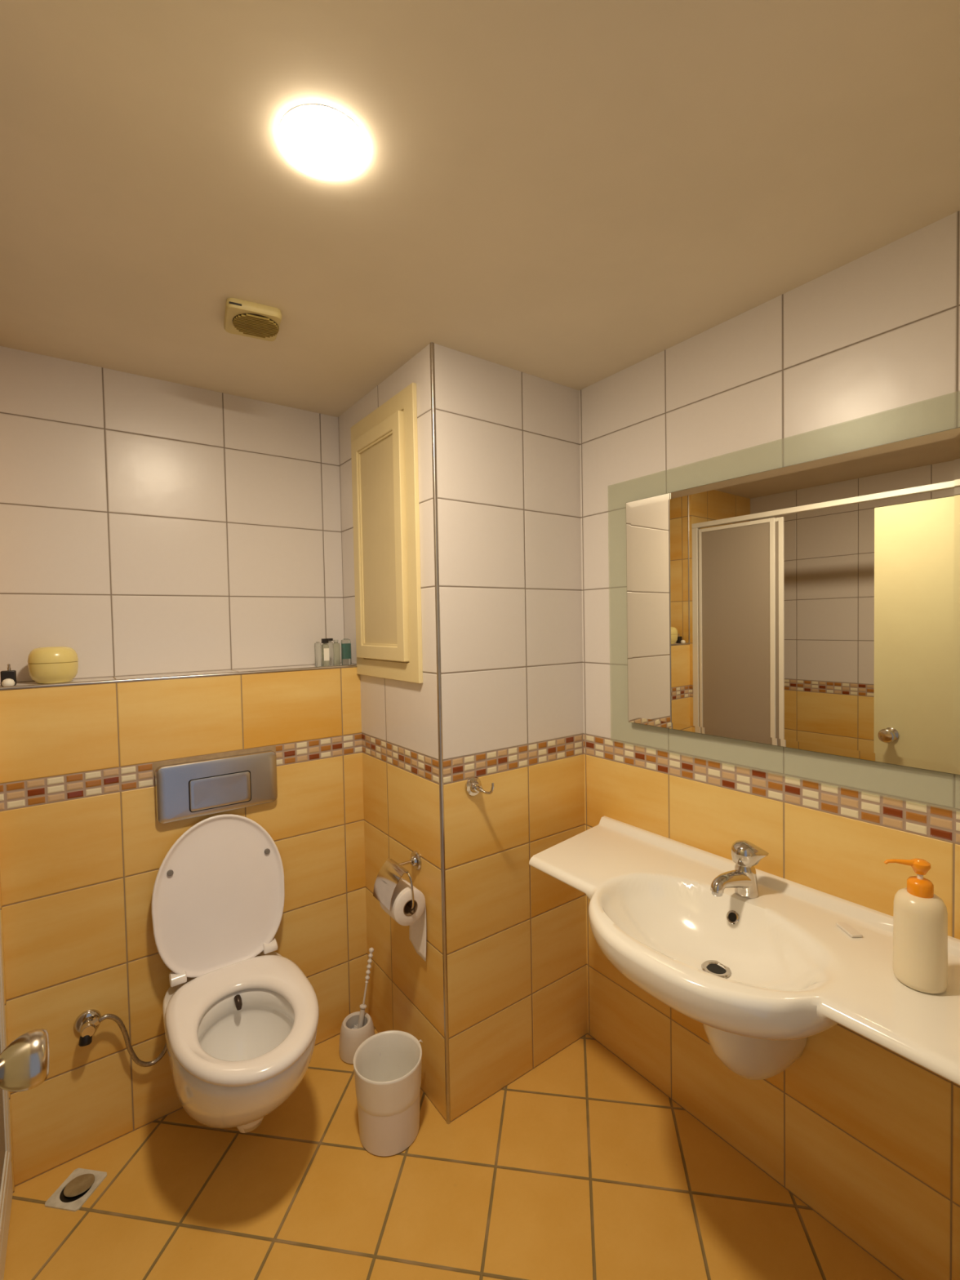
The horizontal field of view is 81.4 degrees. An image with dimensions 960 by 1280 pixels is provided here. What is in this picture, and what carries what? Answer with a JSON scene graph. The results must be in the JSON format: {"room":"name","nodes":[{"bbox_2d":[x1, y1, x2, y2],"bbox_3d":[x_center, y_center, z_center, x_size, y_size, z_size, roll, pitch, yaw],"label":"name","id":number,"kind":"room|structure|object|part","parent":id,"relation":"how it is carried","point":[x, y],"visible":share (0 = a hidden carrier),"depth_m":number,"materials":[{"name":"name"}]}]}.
{"room":"bathroom","nodes":[
{"label":"bathroom","id":0,"kind":"room"},
{"bbox_2d":[0,871,14,1192],"bbox_3d":[-1.127,0.343,0.552,0.850,2.254,2.100,-2,2,-36],"label":"wall","id":1,"kind":"structure","parent":0,"point":[1,906],"depth_m":1.45,"materials":[{"name":"tile"}]},
{"bbox_2d":[0,346,343,683],"bbox_3d":[-1.021,-0.360,1.844,1.131,0.932,0.119,-2,2,-36],"label":"wall","id":2,"kind":"structure","parent":0,"point":[148,526],"depth_m":1.77,"materials":[{"name":"tile"}]},
{"bbox_2d":[0,662,368,1186],"bbox_3d":[-0.925,0.768,1.777,1.131,1.321,0.152,-2,2,-36],"label":"wall","id":3,"kind":"structure","parent":0,"point":[84,846],"depth_m":1.61,"materials":[{"name":"tile"}]},
{"bbox_2d":[0,663,16,686],"bbox_3d":[-1.260,0.093,1.491,0.031,0.058,0.022,-2,2,-36],"label":"perfume bottle","id":4,"kind":"object","parent":3,"relation":"on","point":[8,673],"visible":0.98,"depth_m":1.49,"materials":[{"name":"glass"}]},
{"bbox_2d":[1,678,14,686],"bbox_3d":[-1.243,0.112,1.471,0.027,0.020,0.027,-2,2,-36],"label":"soap","id":5,"kind":"object","parent":3,"relation":"on","point":[8,682],"visible":0.98,"depth_m":1.46,"materials":[{"name":"white"}]},
{"bbox_2d":[27,646,78,684],"bbox_3d":[-1.190,0.069,1.558,0.113,0.098,0.113,-2,2,-36],"label":"jar","id":6,"kind":"object","parent":3,"relation":"on","point":[53,664],"visible":0.98,"depth_m":1.52,"materials":[{"name":"yellow plastic"}]},
{"bbox_2d":[74,1008,101,1046],"bbox_3d":[-1.079,1.070,1.537,0.063,0.070,0.063,-2,2,-36],"label":"angle valve","id":7,"kind":"object","parent":3,"relation":"attached to","point":[86,1024],"visible":1,"depth_m":1.53,"materials":[{"name":"silver metal"}]},
{"bbox_3d":[-1.076,1.087,1.522,0.031,0.036,0.033,-2,2,-36],"label":"handle","id":8,"kind":"part","parent":7,"relation":"part of","materials":[{"name":"black plastic"}]},
{"bbox_2d":[98,1013,167,1066],"bbox_3d":[-0.980,1.142,1.612,0.199,0.206,0.017,-3,2,-41],"label":"hose","id":9,"kind":"object","parent":7,"relation":"attached to","point":[144,1064],"visible":0.79,"depth_m":1.59,"materials":[{"name":"silver metal"}]},
{"bbox_2d":[0,664,356,690],"bbox_3d":[-0.847,0.111,1.734,1.011,0.012,0.012,-2,2,-36],"label":"trim","id":10,"kind":"structure","parent":3,"relation":"attached to","point":[268,671],"depth_m":1.66,"materials":[{"name":"metal"}]},
{"bbox_2d":[152,745,277,823],"bbox_3d":[-0.812,0.447,1.742,0.354,0.180,0.030,-2,2,-36],"label":"flush plate","id":11,"kind":"object","parent":3,"relation":"attached to","point":[188,788],"visible":1,"depth_m":1.72,"materials":[{"name":"metal"}]},
{"bbox_2d":[151,813,319,1133],"bbox_3d":[-0.651,0.959,1.531,0.376,0.824,0.572,-2,2,-36],"label":"toilet","id":12,"kind":"object","parent":3,"relation":"attached to","point":[241,1017],"visible":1,"depth_m":1.63,"materials":[{"name":"white ceramic"}]},
{"bbox_3d":[-0.795,0.773,1.718,0.376,0.458,0.074,-2,2,-36],"label":"lid","id":13,"kind":"part","parent":12,"relation":"part of","materials":[{"name":"plastic"}]},
{"bbox_3d":[-0.650,1.197,1.544,0.356,0.347,0.559,-2,2,-36],"label":"bowl","id":14,"kind":"part","parent":12,"relation":"part of","materials":[{"name":"white ceramic"}]},
{"bbox_3d":[-0.630,1.008,1.505,0.364,0.029,0.504,-2,2,-36],"label":"seat","id":15,"kind":"part","parent":12,"relation":"part of","materials":[{"name":"white plastic"}]},
{"bbox_2d":[314,641,322,666],"bbox_3d":[-0.573,0.050,1.976,0.021,0.088,0.024,-2,2,-36],"label":"toiletry bottle","id":16,"kind":"object","parent":3,"relation":"on","point":[317,646],"visible":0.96,"depth_m":1.97,"materials":[{"name":"white plastic"}]},
{"bbox_2d":[321,638,329,666],"bbox_3d":[-0.550,0.044,1.985,0.023,0.098,0.025,-2,2,-36],"label":"toiletry bottle","id":17,"kind":"object","parent":3,"relation":"on","point":[325,647],"visible":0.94,"depth_m":1.98,"materials":[{"name":"white plastic"}]},
{"bbox_2d":[326,638,333,666],"bbox_3d":[-0.542,0.043,2.014,0.022,0.098,0.024,-2,2,-36],"label":"toiletry bottle","id":18,"kind":"object","parent":3,"relation":"on","point":[331,643],"visible":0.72,"depth_m":2.00,"materials":[{"name":"white plastic"}]},
{"bbox_2d":[333,640,340,665],"bbox_3d":[-0.523,0.045,2.030,0.026,0.092,0.024,-2,2,-36],"label":"toiletry bottle","id":19,"kind":"object","parent":3,"relation":"on","point":[336,646],"visible":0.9,"depth_m":2.02,"materials":[{"name":"white plastic"}]},
{"bbox_2d":[341,638,351,665],"bbox_3d":[-0.489,0.042,2.040,0.033,0.096,0.024,-2,2,-36],"label":"toiletry bottle","id":20,"kind":"object","parent":3,"relation":"on","point":[345,642],"visible":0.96,"depth_m":2.03,"materials":[{"name":"teal plastic"}]},
{"bbox_2d":[3,1027,901,1279],"bbox_3d":[-0.374,1.471,1.027,2.550,0.060,2.250,-2,2,-36],"label":"floor","id":21,"kind":"structure","parent":0,"point":[580,1167],"depth_m":1.42,"materials":[{"name":"tile"}]},
{"bbox_2d":[0,912,13,1279],"bbox_3d":[-1.086,0.455,0.628,0.698,2.022,1.472,-2,2,-36],"label":"shower enclosure","id":22,"kind":"object","parent":21,"relation":"on","point":[6,1172],"visible":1,"depth_m":1.39,"materials":[{"name":"clear glass"}]},
{"bbox_3d":[-1.097,0.386,1.218,0.004,1.805,0.392,-2,2,-36],"label":"frosted pane","id":23,"kind":"part","parent":22,"relation":"part of","materials":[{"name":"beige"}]},
{"bbox_3d":[-1.095,0.386,1.215,0.012,1.845,0.428,-2,2,-36],"label":"fixed panel","id":24,"kind":"part","parent":22,"relation":"part of","materials":[{"name":"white glass"}]},
{"bbox_3d":[-1.245,0.381,1.401,0.038,1.860,0.034,-2,2,-36],"label":"wall post","id":25,"kind":"part","parent":22,"relation":"part of","materials":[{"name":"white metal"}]},
{"bbox_3d":[-0.803,1.337,0.850,0.038,0.035,1.472,-2,2,-36],"label":"rail","id":26,"kind":"part","parent":22,"relation":"part of","materials":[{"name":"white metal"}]},
{"bbox_2d":[0,1161,13,1279],"bbox_3d":[-1.068,1.416,0.657,0.698,0.100,1.472,-2,2,-36],"label":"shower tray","id":27,"kind":"object","parent":22,"relation":"attached to","point":[5,1230],"depth_m":1.32,"materials":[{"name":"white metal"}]},
{"bbox_2d":[44,1168,106,1211],"bbox_3d":[-1.057,1.436,1.463,0.099,0.012,0.099,-1,2,9],"label":"floor drain","id":28,"kind":"object","parent":21,"relation":"on","point":[77,1188],"visible":1,"depth_m":1.46,"materials":[{"name":"silver metal"}]},
{"bbox_2d":[338,1011,374,1063],"bbox_3d":[-0.422,1.361,1.919,0.124,0.107,0.124,-2,2,-36],"label":"toilet brush holder","id":29,"kind":"object","parent":21,"relation":"on","point":[350,1039],"visible":0.77,"depth_m":1.88,"materials":[{"name":"white plastic"}]},
{"bbox_2d":[351,947,373,1029],"bbox_3d":[-0.406,1.236,1.935,0.102,0.302,0.060,-2,2,-36],"label":"toilet brush","id":30,"kind":"object","parent":29,"relation":"in","point":[363,1006],"visible":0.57,"depth_m":1.95,"materials":[{"name":"white plastic"}]},
{"bbox_3d":[-0.408,1.289,1.939,0.007,0.192,0.050,0,2,42],"label":"rod","id":31,"kind":"part","parent":30,"relation":"part of","materials":[{"name":"white plastic"}]},
{"bbox_3d":[-0.388,1.145,1.960,0.018,0.121,0.039,0,2,41],"label":"handle","id":32,"kind":"part","parent":30,"relation":"part of","materials":[{"name":"white plastic"}]},
{"bbox_2d":[353,1030,422,1156],"bbox_3d":[-0.264,1.310,1.617,0.196,0.222,0.196,-1,2,14],"label":"waste bin","id":33,"kind":"object","parent":21,"relation":"on","point":[387,1064],"visible":1,"depth_m":1.56,"materials":[{"name":"white plastic"}]},
{"bbox_2d":[337,343,587,1122],"bbox_3d":[-0.073,0.275,2.125,0.689,2.254,0.800,-2,2,-36],"label":"wall pillar","id":34,"kind":"structure","parent":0,"point":[508,439],"depth_m":1.75,"materials":[{"name":"tile"}]},
{"bbox_2d":[351,382,422,683],"bbox_3d":[-0.322,-0.315,1.825,0.028,0.883,0.450,-2,2,-36],"label":"upper cabinet","id":35,"kind":"object","parent":34,"relation":"attached to","point":[384,442],"visible":1,"depth_m":1.78,"materials":[{"name":"beige paint"}]},
{"bbox_3d":[-0.335,-0.314,1.835,0.008,0.674,0.271,-2,2,-36],"label":"moulding","id":36,"kind":"part","parent":35,"relation":"part of","materials":[{"name":"beige paint"}]},
{"bbox_3d":[-0.330,-0.315,1.838,0.007,0.670,0.267,-2,2,-36],"label":"panel","id":37,"kind":"part","parent":35,"relation":"part of","materials":[{"name":"beige wood"}]},
{"bbox_3d":[-0.333,-0.314,1.835,0.022,0.758,0.355,-2,2,-36],"label":"door","id":38,"kind":"part","parent":35,"relation":"part of","materials":[{"name":"beige paint"}]},
{"bbox_2d":[373,850,421,910],"bbox_3d":[-0.240,0.723,1.688,0.127,0.135,0.150,-2,2,-36],"label":"paper holder","id":39,"kind":"object","parent":34,"relation":"attached to","point":[391,872],"visible":0.89,"depth_m":1.67,"materials":[{"name":"silver metal"}]},
{"bbox_2d":[379,878,426,961],"bbox_3d":[-0.232,0.855,1.692,0.109,0.235,0.102,-2,2,-36],"label":"toilet paper roll","id":40,"kind":"object","parent":39,"relation":"hanging from","point":[415,917],"visible":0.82,"depth_m":1.67,"materials":[{"name":"paper"}]},
{"bbox_3d":[-0.229,0.684,1.709,0.051,0.010,0.010,-2,2,-36],"label":"arm","id":41,"kind":"part","parent":39,"relation":"part of","materials":[{"name":"silver metal"}]},
{"bbox_2d":[429,342,450,1124],"bbox_3d":[-0.114,0.291,1.606,0.013,2.254,0.013,-2,2,-36],"label":"trim","id":42,"kind":"structure","parent":34,"relation":"attached to","point":[432,344],"depth_m":1.60,"materials":[{"name":"metal"}]},
{"bbox_2d":[465,776,493,795],"bbox_3d":[0.004,0.438,1.635,0.058,0.058,0.088,-2,2,-36],"label":"robe hook","id":43,"kind":"object","parent":34,"relation":"attached to","point":[473,784],"visible":1,"depth_m":1.65,"materials":[{"name":"silver metal"}]},
{"bbox_3d":[0.012,0.430,1.629,0.016,0.036,0.072,-3,2,-44],"label":"hook arm","id":44,"kind":"part","parent":43,"relation":"part of","materials":[{"name":"silver metal"}]},
{"bbox_2d":[0,0,959,417],"bbox_3d":[-0.418,-0.841,0.957,2.550,0.060,2.250,-2,2,-36],"label":"ceiling","id":45,"kind":"structure","parent":0,"point":[571,193],"depth_m":0.98,"materials":[{"name":"paint"}]},
{"bbox_2d":[223,297,281,341],"bbox_3d":[-0.578,-0.809,1.419,0.128,0.026,0.141,-2,2,-27],"label":"ceiling vent","id":46,"kind":"object","parent":45,"relation":"in","point":[242,317],"visible":1,"depth_m":1.39,"materials":[{"name":"plastic"}]},
{"bbox_2d":[232,313,278,337],"bbox_3d":[-0.570,-0.798,1.420,0.108,0.005,0.098,-2,2,-27],"label":"grille","id":47,"kind":"object","parent":46,"relation":"attached to","point":[251,325],"depth_m":1.41,"materials":[{"name":"beige plastic"}]},
{"bbox_2d":[278,103,367,177],"bbox_3d":[-0.255,-0.809,0.914,0.140,0.007,0.140,-2,2,-36],"label":"recessed light","id":48,"kind":"object","parent":45,"relation":"in","point":[322,140],"visible":1,"depth_m":0.90,"materials":[{"name":"white plastic"}]},
{"bbox_2d":[578,210,959,1279],"bbox_3d":[0.829,0.280,1.391,0.100,2.254,1.450,-2,2,-36],"label":"wall","id":49,"kind":"structure","parent":0,"point":[864,353],"depth_m":1.37,"materials":[{"name":"tile"}]},
{"bbox_2d":[528,816,959,1085],"bbox_3d":[0.556,0.702,1.255,0.528,0.184,1.180,-2,2,-36],"label":"washbasin","id":50,"kind":"object","parent":49,"relation":"attached to","point":[777,964],"visible":0.96,"depth_m":1.22,"materials":[{"name":"beige ceramic"}]},
{"bbox_2d":[710,840,768,898],"bbox_3d":[0.617,0.560,1.357,0.162,0.132,0.064,-2,2,-19],"label":"tap","id":51,"kind":"object","parent":50,"relation":"on","point":[745,855],"visible":1,"depth_m":1.35,"materials":[{"name":"silver metal"}]},
{"bbox_3d":[0.606,0.586,1.341,0.128,0.054,0.050,-2,2,-36],"label":"spout","id":52,"kind":"part","parent":51,"relation":"part of","materials":[{"name":"silver metal"}]},
{"bbox_3d":[0.655,0.519,1.365,0.067,0.053,0.074,-2,2,-36],"label":"lever","id":53,"kind":"part","parent":51,"relation":"part of","materials":[{"name":"silver metal"}]},
{"bbox_2d":[835,922,862,937],"bbox_3d":[0.795,0.624,1.202,0.024,0.006,0.052,-1,2,-1],"label":"soap sliver","id":54,"kind":"object","parent":50,"relation":"on","point":[849,930],"visible":1,"depth_m":1.20,"materials":[{"name":"beige"}]},
{"bbox_2d":[884,857,947,993],"bbox_3d":[0.809,0.518,1.031,0.080,0.229,0.086,-2,2,-36],"label":"soap dispenser","id":55,"kind":"object","parent":50,"relation":"on","point":[920,917],"visible":1,"depth_m":1.00,"materials":[{"name":"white plastic"}]},
{"bbox_3d":[0.781,0.411,1.033,0.058,0.012,0.016,-1,2,15],"label":"pump spout","id":56,"kind":"part","parent":55,"relation":"part of","materials":[{"name":"orange plastic"}]},
{"bbox_3d":[0.809,0.430,1.026,0.009,0.020,0.009,-2,2,-36],"label":"pump stem","id":57,"kind":"part","parent":55,"relation":"part of","materials":[{"name":"white"}]},
{"bbox_2d":[892,887,947,993],"bbox_3d":[0.811,0.548,1.029,0.080,0.168,0.080,-2,2,-36],"label":"bottle","id":58,"kind":"object","parent":55,"relation":"attached to","point":[920,917],"depth_m":1.00,"materials":[{"name":"white plastic"}]},
{"bbox_2d":[702,1023,807,1079],"bbox_3d":[0.632,0.927,1.341,0.315,0.278,0.184,-2,2,-36],"label":"pedestal","id":59,"kind":"object","parent":49,"relation":"attached to","point":[749,1058],"visible":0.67,"depth_m":1.28,"materials":[{"name":"beige ceramic"}]},
{"bbox_2d":[626,426,959,775],"bbox_3d":[0.709,-0.077,1.427,0.025,0.836,0.989,-2,2,-36],"label":"wall mirror","id":60,"kind":"object","parent":49,"relation":"attached to","point":[812,606],"visible":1,"depth_m":1.31,"materials":[{"name":"silver glass"}]},
{"bbox_3d":[0.174,0.331,0.127,2.450,2.254,0.120,-2,2,-36],"label":"wall","id":61,"kind":"structure","parent":0,"visible":0},
{"bbox_2d":[0,1028,49,1091],"bbox_3d":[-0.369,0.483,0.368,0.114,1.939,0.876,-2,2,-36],"label":"door knob","id":62,"kind":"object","parent":61,"relation":"in","point":[24,1064],"depth_m":0.67,"materials":[{"name":"silver metal"}]}
]}

